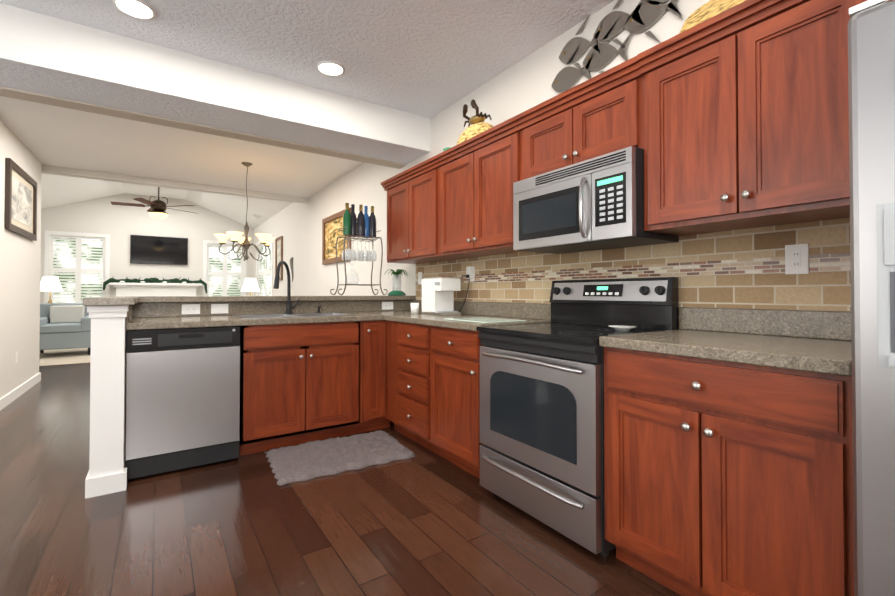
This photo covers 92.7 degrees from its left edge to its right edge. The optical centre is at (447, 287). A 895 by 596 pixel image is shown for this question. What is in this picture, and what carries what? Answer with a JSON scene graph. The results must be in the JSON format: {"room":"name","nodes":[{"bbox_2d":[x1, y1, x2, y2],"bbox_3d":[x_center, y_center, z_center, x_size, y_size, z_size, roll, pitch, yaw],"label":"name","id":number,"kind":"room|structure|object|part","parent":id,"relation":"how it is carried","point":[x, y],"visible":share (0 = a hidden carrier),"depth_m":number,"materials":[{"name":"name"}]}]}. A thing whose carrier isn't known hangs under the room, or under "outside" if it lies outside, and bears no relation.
{"room":"kitchen","nodes":[
{"label":"kitchen","id":0,"kind":"room"},
{"bbox_2d":[0,118,41,397],"bbox_3d":[-3.582,-0.663,3.949,5.945,3.600,14.440,0,-1,-34],"label":"wall","id":1,"kind":"structure","parent":0,"point":[20,294],"depth_m":4.48,"materials":[{"name":"white paint"}]},
{"bbox_2d":[15,351,17,363],"bbox_3d":[-4.471,0.723,4.429,0.008,0.117,0.074,0,-1,-34],"label":"outlet","id":2,"kind":"object","parent":1,"relation":"attached to","point":[16,357],"visible":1,"depth_m":4.42,"materials":[{"name":"white plastic"}]},
{"bbox_2d":[0,372,40,410],"bbox_3d":[-4.540,1.095,4.532,0.015,0.100,1.875,0,-1,-34],"label":"baseboard","id":3,"kind":"structure","parent":1,"relation":"attached to","point":[12,395],"depth_m":4.42,"materials":[{"name":"white paint"}]},
{"bbox_2d":[5,158,36,240],"bbox_3d":[-4.510,-0.896,4.532,0.033,0.680,1.100,0,-1,-34],"label":"framed picture","id":4,"kind":"object","parent":1,"relation":"attached to","point":[20,201],"visible":1,"depth_m":4.45,"materials":[{"name":"brown"}]},
{"bbox_2d":[85,305,128,498],"bbox_3d":[-2.055,0.611,2.624,0.175,1.020,0.750,0,-1,-34],"label":"column","id":5,"kind":"structure","parent":0,"point":[107,473],"depth_m":2.32,"materials":[{"name":"white paint"}]},
{"bbox_2d":[40,193,253,302],"bbox_3d":[-7.056,-0.486,10.242,4.405,3.400,0.120,0,-1,-34],"label":"wall","id":6,"kind":"structure","parent":0,"point":[120,224],"depth_m":10.05,"materials":[{"name":"white paint"}]},
{"bbox_2d":[44,230,109,302],"bbox_3d":[-8.160,-0.381,9.432,1.140,1.680,0.108,0,-1,-34],"label":"window","id":7,"kind":"structure","parent":6,"relation":"in","point":[77,270],"depth_m":9.43,"materials":[{"name":"white paint"}]},
{"bbox_2d":[53,237,102,302],"bbox_3d":[-8.211,-0.380,9.507,1.030,1.610,0.001,0,-1,-34],"label":"blinds","id":8,"kind":"object","parent":7,"relation":"attached to","point":[74,265],"depth_m":9.46,"materials":[{"name":"white plastic"}]},
{"bbox_2d":[130,235,187,264],"bbox_3d":[-6.899,-0.896,10.241,1.140,0.660,0.058,0,-1,-34],"label":"tv","id":9,"kind":"object","parent":6,"relation":"attached to","point":[157,250],"visible":1,"depth_m":10.20,"materials":[{"name":"black"}]},
{"bbox_2d":[203,240,246,295],"bbox_3d":[-5.758,-0.361,11.057,1.040,1.680,0.108,0,-1,-34],"label":"window","id":10,"kind":"structure","parent":6,"relation":"in","point":[225,274],"depth_m":11.05,"materials":[{"name":"white paint"}]},
{"bbox_2d":[209,246,240,295],"bbox_3d":[-5.810,-0.360,11.132,0.930,1.610,0.001,0,-1,-34],"label":"blinds","id":11,"kind":"object","parent":10,"relation":"attached to","point":[222,271],"depth_m":11.10,"materials":[{"name":"white plastic"}]},
{"bbox_2d":[41,173,292,228],"bbox_3d":[-5.636,-1.951,8.160,4.405,0.680,4.950,0,-1,-34],"label":"ceiling","id":12,"kind":"structure","parent":0,"point":[57,190],"depth_m":9.23,"materials":[{"name":"white paint"}]},
{"bbox_2d":[111,187,194,219],"bbox_3d":[-5.046,-1.700,7.413,1.273,1.040,1.285,0,-1,-34],"label":"ceiling fan","id":13,"kind":"object","parent":12,"relation":"hanging from","point":[157,209],"visible":0.92,"depth_m":7.31,"materials":[{"name":"brown metal"}]},
{"bbox_2d":[41,165,308,203],"bbox_3d":[-4.745,-1.952,5.684,5.705,0.980,0.150,0,-1,-34],"label":"ceiling beam","id":14,"kind":"structure","parent":0,"point":[73,172],"depth_m":6.09,"materials":[{"name":"white paint"}]},
{"bbox_2d":[0,96,363,197],"bbox_3d":[-3.786,-1.609,4.263,5.705,0.100,3.270,0,-1,-34],"label":"ceiling","id":15,"kind":"structure","parent":0,"point":[50,135],"depth_m":4.93,"materials":[{"name":"white paint"}]},
{"bbox_2d":[214,162,274,260],"bbox_3d":[-2.508,-0.942,5.325,0.704,1.209,0.676,0,-1,-34],"label":"chandelier","id":16,"kind":"object","parent":15,"relation":"hanging from","point":[266,240],"visible":1,"depth_m":5.25,"materials":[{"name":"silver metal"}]},
{"bbox_2d":[182,304,199,313],"bbox_3d":[-1.904,0.160,3.169,0.117,0.074,0.008,0,-1,-34],"label":"outlet","id":17,"kind":"object","parent":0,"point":[190,308],"visible":1,"depth_m":3.17,"materials":[{"name":"white plastic"}]},
{"bbox_2d":[0,3,429,168],"bbox_3d":[-2.696,-1.488,2.651,5.705,0.422,0.620,0,-1,-34],"label":"soffit beam","id":18,"kind":"structure","parent":0,"point":[48,60],"depth_m":3.01,"materials":[{"name":"white paint"}]},
{"bbox_2d":[211,304,227,313],"bbox_3d":[-1.746,0.161,3.275,0.117,0.074,0.008,0,-1,-34],"label":"outlet","id":19,"kind":"object","parent":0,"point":[219,308],"visible":1,"depth_m":3.27,"materials":[{"name":"white plastic"}]},
{"bbox_2d":[0,0,614,118],"bbox_3d":[-1.062,-1.678,0.239,5.705,0.100,5.210,0,-1,-34],"label":"ceiling","id":20,"kind":"structure","parent":0,"point":[430,59],"depth_m":2.71,"materials":[{"name":"white paint"}]},
{"bbox_2d":[112,0,155,19],"bbox_3d":[-1.784,-1.595,2.436,0.198,0.011,0.198,1,-1,-43],"label":"recessed light","id":21,"kind":"object","parent":20,"relation":"in","point":[139,9],"depth_m":2.44,"materials":[{"name":"white paint"}]},
{"bbox_2d":[316,61,344,76],"bbox_3d":[-0.846,-1.587,3.095,0.198,0.011,0.198,1,-1,-43],"label":"recessed light","id":22,"kind":"object","parent":20,"relation":"in","point":[329,68],"depth_m":3.09,"materials":[{"name":"white paint"}]},
{"bbox_2d":[0,363,680,595],"bbox_3d":[-2.495,1.144,2.429,5.825,0.050,10.500,0,-1,-34],"label":"floor","id":23,"kind":"structure","parent":0,"point":[424,521],"depth_m":1.95,"materials":[{"name":"brown wood"}]},
{"bbox_2d":[39,348,89,365],"bbox_3d":[-6.508,1.214,8.358,5.825,0.054,3.820,0,-1,-34],"label":"floor carpet","id":24,"kind":"object","parent":23,"relation":"on","point":[62,356],"depth_m":7.29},
{"bbox_2d":[39,303,90,354],"bbox_3d":[-6.765,0.730,7.562,0.860,0.896,0.920,0,-1,-34],"label":"armchair","id":25,"kind":"object","parent":24,"relation":"on","point":[65,325],"visible":0.56,"depth_m":7.37,"materials":[{"name":"grey fabric"}]},
{"bbox_2d":[103,277,206,296],"bbox_3d":[-6.805,0.476,10.023,2.025,1.471,0.500,0,-1,-34],"label":"fireplace","id":26,"kind":"object","parent":24,"relation":"on","point":[154,286],"visible":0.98,"depth_m":10.04,"materials":[{"name":"white paint"}]},
{"bbox_3d":[-8.012,0.872,8.600,0.500,0.636,0.500,0,-1,-34],"label":"side table","id":27,"kind":"object","parent":24,"relation":"on","visible":0},
{"bbox_2d":[40,276,62,302],"bbox_3d":[-8.012,0.164,8.609,0.400,0.779,0.400,0,-1,-34],"label":"table lamp","id":28,"kind":"object","parent":27,"relation":"on","point":[49,283],"visible":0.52,"depth_m":8.52,"materials":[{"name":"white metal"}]},
{"bbox_3d":[-4.425,0.884,9.579,0.500,0.636,0.500,0,-1,-34],"label":"side table","id":29,"kind":"object","parent":24,"relation":"on","visible":0},
{"bbox_2d":[241,278,259,295],"bbox_3d":[-4.425,0.176,9.588,0.400,0.779,0.400,0,-1,-34],"label":"table lamp","id":30,"kind":"object","parent":29,"relation":"on","point":[250,285],"visible":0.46,"depth_m":9.47,"materials":[{"name":"white fabric"}]},
{"bbox_2d":[125,326,239,479],"bbox_3d":[-1.751,0.678,2.838,0.595,0.852,0.602,0,-1,-34],"label":"dishwasher","id":31,"kind":"object","parent":23,"relation":"on","point":[182,398],"visible":0.98,"depth_m":2.58,"materials":[{"name":"silver metal"}]},
{"bbox_2d":[264,430,414,485],"bbox_3d":[-0.722,1.105,2.874,0.877,0.036,0.597,0,-1,-30],"label":"shag rug","id":32,"kind":"object","parent":23,"relation":"on","point":[309,460],"visible":1,"depth_m":2.79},
{"bbox_2d":[327,320,386,435],"bbox_3d":[-0.763,0.695,3.533,0.245,0.876,0.621,0,-1,-34],"label":"base cabinet","id":33,"kind":"object","parent":23,"relation":"on","point":[356,350],"depth_m":3.22,"materials":[{"name":"brown wood"}]},
{"bbox_2d":[386,320,393,422],"bbox_3d":[-0.180,0.694,3.451,0.600,0.876,0.210,0,-1,-34],"label":"base cabinet","id":34,"kind":"object","parent":23,"relation":"on","point":[389,324],"depth_m":3.31,"materials":[{"name":"brown wood"}]},
{"bbox_2d":[83,296,415,329],"bbox_3d":[-1.000,0.157,3.049,2.423,0.186,0.120,0,-1,-34],"label":"countertop","id":35,"kind":"structure","parent":34,"relation":"on","point":[144,313],"depth_m":3.16,"materials":[{"name":"grey stone"}]},
{"bbox_2d":[232,312,352,318],"bbox_3d":[-1.175,0.292,3.271,0.789,0.165,0.502,0,-1,-34],"label":"sink","id":36,"kind":"object","parent":35,"relation":"in","point":[255,316],"visible":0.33,"depth_m":3.35,"materials":[{"name":"silver metal"}]},
{"bbox_2d":[274,261,298,313],"bbox_3d":[-1.265,0.000,3.359,0.240,0.420,0.251,0,-1,-34],"label":"faucet","id":37,"kind":"object","parent":36,"relation":"on","point":[276,286],"visible":1,"depth_m":3.44,"materials":[{"name":"black metal"}]},
{"bbox_2d":[330,227,387,294],"bbox_3d":[-0.856,-0.243,4.141,0.505,0.633,0.222,0,-1,-34],"label":"wine rack","id":38,"kind":"object","parent":35,"relation":"on","point":[354,238],"visible":0.92,"depth_m":4.12,"materials":[{"name":"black metal"}]},
{"bbox_2d":[347,262,358,283],"bbox_3d":[-0.914,-0.137,4.100,0.130,0.210,0.127,0,-1,-34],"label":"decanter","id":39,"kind":"object","parent":38,"relation":"on","point":[355,282],"visible":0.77,"depth_m":4.09,"materials":[{"name":"clear glass"}]},
{"bbox_2d":[343,203,375,237],"bbox_3d":[-0.856,-0.648,4.146,0.336,0.312,0.106,0,-1,-34],"label":"wine bottles","id":40,"kind":"object","parent":38,"relation":"on","point":[362,224],"visible":0.92,"depth_m":4.11,"materials":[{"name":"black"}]},
{"bbox_2d":[384,269,407,295],"bbox_3d":[-0.503,-0.053,4.181,0.279,0.261,0.206,0,-1,-34],"label":"potted plant","id":41,"kind":"object","parent":35,"relation":"on","point":[396,274],"visible":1,"depth_m":4.16,"materials":[{"name":"green glass"}]},
{"bbox_2d":[411,303,418,313],"bbox_3d":[-0.272,0.172,3.558,0.072,0.090,0.070,0,-1,-34],"label":"mug","id":42,"kind":"object","parent":35,"relation":"on","point":[414,308],"visible":0.96,"depth_m":3.53,"materials":[{"name":"white ceramic"}]},
{"bbox_2d":[394,321,425,447],"bbox_3d":[0.003,0.690,3.162,0.621,0.876,0.475,0,-1,-34],"label":"base cabinet","id":43,"kind":"object","parent":23,"relation":"on","point":[409,338],"depth_m":3.01,"materials":[{"name":"brown wood"}]},
{"bbox_2d":[426,325,483,478],"bbox_3d":[0.287,0.685,2.742,0.621,0.876,0.540,0,-1,-34],"label":"base cabinet","id":44,"kind":"object","parent":23,"relation":"on","point":[452,355],"depth_m":2.57,"materials":[{"name":"brown wood"}]},
{"bbox_2d":[383,300,552,331],"bbox_3d":[0.104,0.178,3.010,0.637,0.144,1.182,0,-1,-34],"label":"countertop","id":45,"kind":"structure","parent":44,"relation":"on","point":[401,311],"depth_m":3.03,"materials":[{"name":"grey stone"}]},
{"bbox_2d":[421,277,460,315],"bbox_3d":[-0.054,0.067,3.442,0.192,0.297,0.300,0,-1,-34],"label":"coffee maker","id":46,"kind":"object","parent":45,"relation":"on","point":[437,295],"visible":1,"depth_m":3.38,"materials":[{"name":"white plastic"}]},
{"bbox_2d":[444,317,525,322],"bbox_3d":[0.230,0.203,2.709,0.320,0.006,0.430,0,-1,-34],"label":"cutting board","id":47,"kind":"object","parent":45,"relation":"on","point":[483,319],"visible":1,"depth_m":2.68,"materials":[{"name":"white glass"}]},
{"bbox_2d":[476,277,678,555],"bbox_3d":[0.621,0.533,2.178,0.683,1.165,0.759,0,-1,-34],"label":"stove","id":48,"kind":"object","parent":23,"relation":"on","point":[542,421],"visible":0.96,"depth_m":2.01,"materials":[{"name":"silver metal"}]},
{"bbox_2d":[609,325,636,330],"bbox_3d":[0.842,0.196,2.054,0.128,0.023,0.128,0,-1,-34],"label":"spoon rest","id":49,"kind":"object","parent":48,"relation":"on","point":[622,327],"visible":1,"depth_m":2.03,"materials":[{"name":"white ceramic"}]},
{"bbox_2d":[604,347,853,595],"bbox_3d":[1.080,0.671,1.570,0.621,0.876,0.749,0,-1,-34],"label":"base cabinet","id":50,"kind":"object","parent":23,"relation":"on","point":[723,478],"depth_m":1.33,"materials":[{"name":"brown wood"}]},
{"bbox_2d":[599,307,851,375],"bbox_3d":[1.078,0.160,1.575,0.633,0.144,0.750,0,-1,-34],"label":"countertop","id":51,"kind":"structure","parent":50,"relation":"on","point":[816,341],"depth_m":1.58,"materials":[{"name":"grey stone"}]},
{"bbox_2d":[848,0,894,595],"bbox_3d":[1.467,0.221,0.814,0.805,1.757,0.890,0,-1,-34],"label":"fridge","id":52,"kind":"object","parent":23,"relation":"on","point":[871,58],"visible":1,"depth_m":0.96,"materials":[{"name":"silver metal"}]},
{"bbox_3d":[1.068,-0.055,0.787,0.110,1.207,0.485,0,-1,-34],"label":"handle","id":53,"kind":"part","parent":52,"relation":"part of","materials":[{"name":"silver metal"}]},
{"bbox_2d":[382,302,392,309],"bbox_3d":[-0.571,0.171,4.071,0.117,0.074,0.008,0,-1,-34],"label":"outlet","id":54,"kind":"object","parent":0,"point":[387,305],"visible":1,"depth_m":4.07,"materials":[{"name":"white plastic"}]},
{"bbox_2d":[253,0,850,330],"bbox_3d":[-1.203,-0.342,5.628,0.120,3.000,14.320,0,-1,-34],"label":"wall","id":55,"kind":"structure","parent":0,"point":[523,85],"depth_m":4.66,"materials":[{"name":"white paint"}]},
{"bbox_2d":[256,234,272,295],"bbox_3d":[-4.378,-0.361,10.229,0.108,1.620,1.910,0,-1,-34],"label":"window","id":56,"kind":"structure","parent":55,"relation":"in","point":[265,273],"depth_m":10.22,"materials":[{"name":"white paint"}]},
{"bbox_2d":[262,244,270,295],"bbox_3d":[-4.303,-0.360,10.280,0.001,1.550,1.800,0,-1,-34],"label":"blinds","id":57,"kind":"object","parent":56,"relation":"attached to","point":[267,267],"depth_m":10.41,"materials":[{"name":"white plastic"}]},
{"bbox_2d":[275,236,282,279],"bbox_3d":[-3.518,-0.602,8.912,0.033,0.900,0.550,0,-1,-34],"label":"framed picture","id":58,"kind":"object","parent":55,"relation":"attached to","point":[278,249],"visible":0.75,"depth_m":8.89,"materials":[{"name":"brown wood"}]},
{"bbox_2d":[290,257,292,280],"bbox_3d":[-2.928,-0.344,8.052,0.077,0.470,0.106,0,-1,-34],"label":"art","id":59,"kind":"object","parent":55,"relation":"attached to","point":[291,262],"visible":0.77,"depth_m":8.02,"materials":[{"name":"grey metal"}]},
{"bbox_2d":[322,208,350,264],"bbox_3d":[-1.588,-0.702,6.060,0.033,0.690,1.100,0,-1,-34],"label":"framed picture","id":60,"kind":"object","parent":55,"relation":"attached to","point":[332,225],"visible":0.62,"depth_m":6.15,"materials":[{"name":"brown wood"}]},
{"bbox_2d":[385,172,408,263],"bbox_3d":[-0.312,-0.621,3.918,0.318,0.765,0.517,0,-1,-34],"label":"upper cabinet","id":61,"kind":"object","parent":55,"relation":"attached to","point":[395,186],"depth_m":3.88,"materials":[{"name":"brown wood"}]},
{"bbox_2d":[405,157,444,263],"bbox_3d":[-0.090,-0.625,3.590,0.318,0.765,0.517,0,-1,-34],"label":"upper cabinet","id":62,"kind":"object","parent":55,"relation":"attached to","point":[419,178],"depth_m":3.54,"materials":[{"name":"brown wood"}]},
{"bbox_2d":[433,141,479,259],"bbox_3d":[0.200,-0.630,3.162,0.318,0.765,0.516,0,-1,-34],"label":"upper cabinet","id":63,"kind":"object","parent":55,"relation":"attached to","point":[449,165],"depth_m":3.17,"materials":[{"name":"brown wood"}]},
{"bbox_2d":[465,113,523,255],"bbox_3d":[0.422,-0.634,2.834,0.318,0.765,0.516,0,-1,-34],"label":"upper cabinet","id":64,"kind":"object","parent":55,"relation":"attached to","point":[493,156],"depth_m":2.77,"materials":[{"name":"brown wood"}]},
{"bbox_2d":[457,122,493,144],"bbox_3d":[0.213,-1.090,3.045,0.240,0.150,0.405,0,-1,-34],"label":"basket","id":65,"kind":"object","parent":64,"relation":"on","point":[472,130],"visible":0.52,"depth_m":2.93,"materials":[{"name":"beige wicker"}]},
{"bbox_2d":[463,99,491,126],"bbox_3d":[0.197,-1.238,3.036,0.139,0.141,0.219,0,-1,-34],"label":"figurine","id":66,"kind":"object","parent":65,"relation":"on","point":[478,118],"visible":0.81,"depth_m":3.00,"materials":[{"name":"brown metal"}]},
{"bbox_2d":[521,94,560,179],"bbox_3d":[0.690,-0.819,2.439,0.318,0.404,0.443,0,-1,-34],"label":"upper cabinet","id":67,"kind":"object","parent":55,"relation":"attached to","point":[540,124],"depth_m":2.40,"materials":[{"name":"brown wood"}]},
{"bbox_2d":[561,56,636,167],"bbox_3d":[0.872,-0.822,2.171,0.318,0.404,0.443,0,-1,-34],"label":"upper cabinet","id":68,"kind":"object","parent":55,"relation":"attached to","point":[599,114],"depth_m":2.08,"materials":[{"name":"brown wood"}]},
{"bbox_2d":[513,146,678,253],"bbox_3d":[0.729,-0.417,2.263,0.445,0.397,0.755,0,-1,-34],"label":"over-the-range microwave","id":69,"kind":"object","parent":68,"relation":"attached to","point":[595,203],"visible":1,"depth_m":2.07,"materials":[{"name":"silver metal"}]},
{"bbox_2d":[552,0,682,92],"bbox_3d":[0.942,-1.383,2.341,0.020,0.550,0.968,0,-1,-34],"label":"art","id":70,"kind":"object","parent":55,"relation":"attached to","point":[643,16],"visible":0.9,"depth_m":2.40,"materials":[{"name":"grey metal"}]},
{"bbox_2d":[416,217,850,328],"bbox_3d":[0.620,-0.019,2.815,0.008,0.485,3.320,0,-1,-34],"label":"tile backsplash","id":71,"kind":"structure","parent":55,"relation":"attached to","point":[742,268],"depth_m":1.95,"materials":[{"name":"tile"}]},
{"bbox_2d":[418,272,421,283],"bbox_3d":[-0.265,-0.091,4.110,0.008,0.117,0.074,0,-1,-34],"label":"light switch","id":72,"kind":"object","parent":71,"relation":"attached to","point":[419,277],"visible":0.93,"depth_m":4.10,"materials":[{"name":"white plastic"}]},
{"bbox_2d":[466,266,474,280],"bbox_3d":[0.176,-0.110,3.422,0.050,0.118,0.074,0,-1,-34],"label":"electrical outlet","id":73,"kind":"object","parent":71,"relation":"attached to","point":[470,272],"visible":0.98,"depth_m":3.40,"materials":[{"name":"white plastic"}]},
{"bbox_2d":[785,244,808,273],"bbox_3d":[1.377,-0.112,1.684,0.008,0.117,0.074,0,-1,-34],"label":"outlet","id":74,"kind":"object","parent":71,"relation":"attached to","point":[796,258],"visible":1,"depth_m":1.68,"materials":[{"name":"white plastic"}]},
{"bbox_2d":[637,17,744,235],"bbox_3d":[1.116,-0.641,1.802,0.324,0.775,0.438,0,-1,-34],"label":"upper cabinet","id":75,"kind":"object","parent":55,"relation":"attached to","point":[675,75],"depth_m":1.77,"materials":[{"name":"brown wood"}]},
{"bbox_2d":[713,0,849,228],"bbox_3d":[1.295,-0.645,1.539,0.324,0.775,0.438,0,-1,-34],"label":"upper cabinet","id":76,"kind":"object","parent":55,"relation":"attached to","point":[736,117],"depth_m":1.48,"materials":[{"name":"brown wood"}]},
{"bbox_2d":[679,0,745,33],"bbox_3d":[1.217,-1.177,1.806,0.195,0.287,0.460,0,-1,-34],"label":"wicker tray","id":77,"kind":"object","parent":76,"relation":"on","point":[707,11],"visible":0.28,"depth_m":1.92,"materials":[{"name":"beige wicker"}]},
{"bbox_2d":[845,0,867,31],"bbox_3d":[1.452,-0.868,1.069,0.593,0.340,0.522,0,-1,-34],"label":"upper cabinet","id":78,"kind":"object","parent":55,"relation":"attached to","point":[848,3],"depth_m":1.33,"materials":[{"name":"brown wood"}]}
]}

